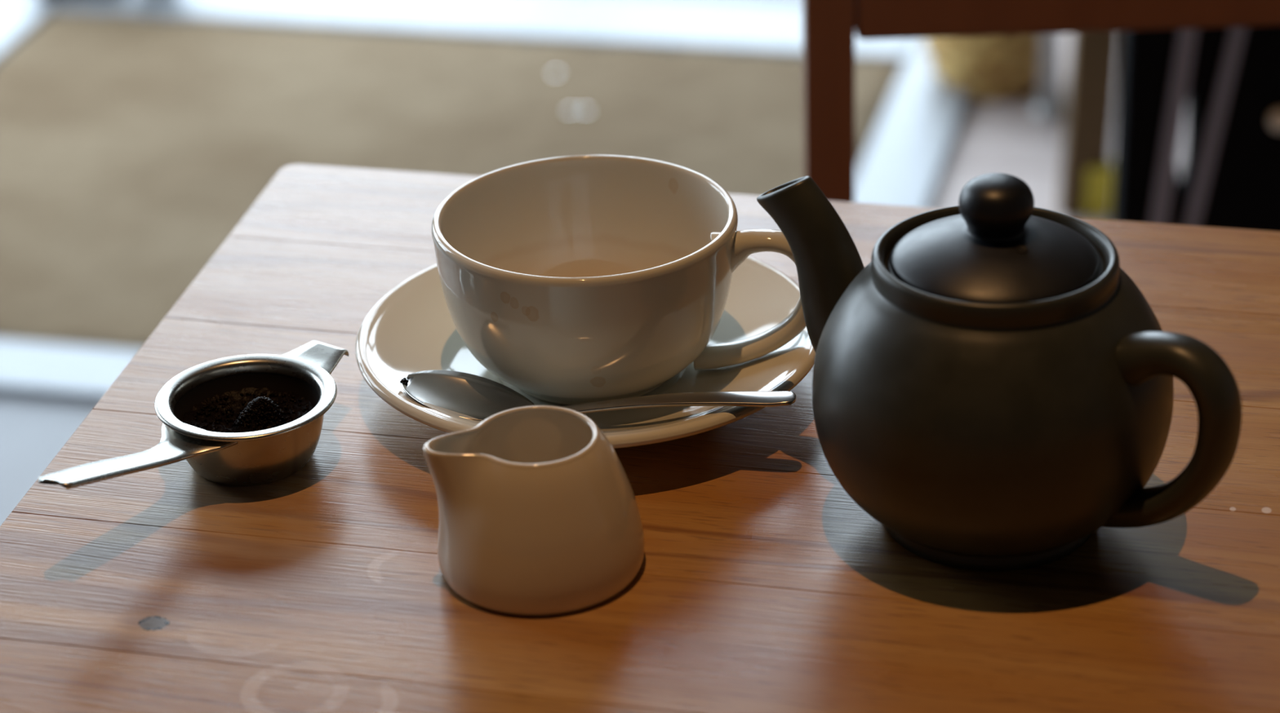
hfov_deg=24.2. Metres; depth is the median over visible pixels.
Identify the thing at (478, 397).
bowl
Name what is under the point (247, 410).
tea leaves
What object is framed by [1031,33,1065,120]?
slim post
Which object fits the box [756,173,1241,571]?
teapot
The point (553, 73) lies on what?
foil fleck
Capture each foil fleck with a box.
[552,71,559,75]
[566,108,574,112]
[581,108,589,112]
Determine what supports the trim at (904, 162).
on the floor
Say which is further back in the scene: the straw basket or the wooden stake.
the straw basket
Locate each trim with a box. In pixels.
[0,0,915,63]
[0,4,49,57]
[0,339,137,402]
[854,38,969,207]
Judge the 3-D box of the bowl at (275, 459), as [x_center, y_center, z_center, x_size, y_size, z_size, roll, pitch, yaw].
[-0.137,0.026,1.042,0.055,0.023,0.055,-2,27,0]
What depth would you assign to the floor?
3.11 m
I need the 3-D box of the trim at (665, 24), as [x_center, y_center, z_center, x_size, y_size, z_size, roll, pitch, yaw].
[-0.233,-0.412,3.562,1.135,0.010,0.140,5,28,13]
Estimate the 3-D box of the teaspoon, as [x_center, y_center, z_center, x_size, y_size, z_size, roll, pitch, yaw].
[-0.017,0.018,1.030,0.140,0.015,0.030,6,28,16]
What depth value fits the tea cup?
1.05 m
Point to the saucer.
(411, 329)
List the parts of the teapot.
spout, lid, knob, handle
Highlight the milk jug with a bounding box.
[422,405,644,615]
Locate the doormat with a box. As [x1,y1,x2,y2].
[0,13,903,351]
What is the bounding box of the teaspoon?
[400,370,795,422]
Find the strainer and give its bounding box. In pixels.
[38,340,348,489]
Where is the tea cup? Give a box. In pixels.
[431,155,806,405]
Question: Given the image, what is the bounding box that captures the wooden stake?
[1057,31,1120,218]
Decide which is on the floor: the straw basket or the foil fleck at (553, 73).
the straw basket
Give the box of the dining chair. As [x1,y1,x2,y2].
[802,0,1279,202]
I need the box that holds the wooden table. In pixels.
[0,164,1279,712]
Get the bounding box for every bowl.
[186,414,324,486]
[401,370,534,422]
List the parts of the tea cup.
handle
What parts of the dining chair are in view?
post, rail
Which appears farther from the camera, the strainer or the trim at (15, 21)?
the trim at (15, 21)
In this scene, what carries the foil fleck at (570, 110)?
on the doormat
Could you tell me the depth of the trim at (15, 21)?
3.57 m
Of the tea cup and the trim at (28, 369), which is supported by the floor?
the trim at (28, 369)
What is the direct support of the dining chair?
on the floor
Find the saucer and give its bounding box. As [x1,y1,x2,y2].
[355,256,815,448]
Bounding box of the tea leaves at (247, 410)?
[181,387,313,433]
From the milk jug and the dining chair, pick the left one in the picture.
the milk jug
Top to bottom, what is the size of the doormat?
0.010 m
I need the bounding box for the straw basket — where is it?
[923,34,1040,101]
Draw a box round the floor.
[0,0,1186,526]
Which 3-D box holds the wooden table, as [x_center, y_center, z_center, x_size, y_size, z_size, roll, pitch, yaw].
[0.207,0.420,1.097,0.860,0.750,0.603,5,28,13]
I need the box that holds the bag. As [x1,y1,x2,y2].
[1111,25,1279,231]

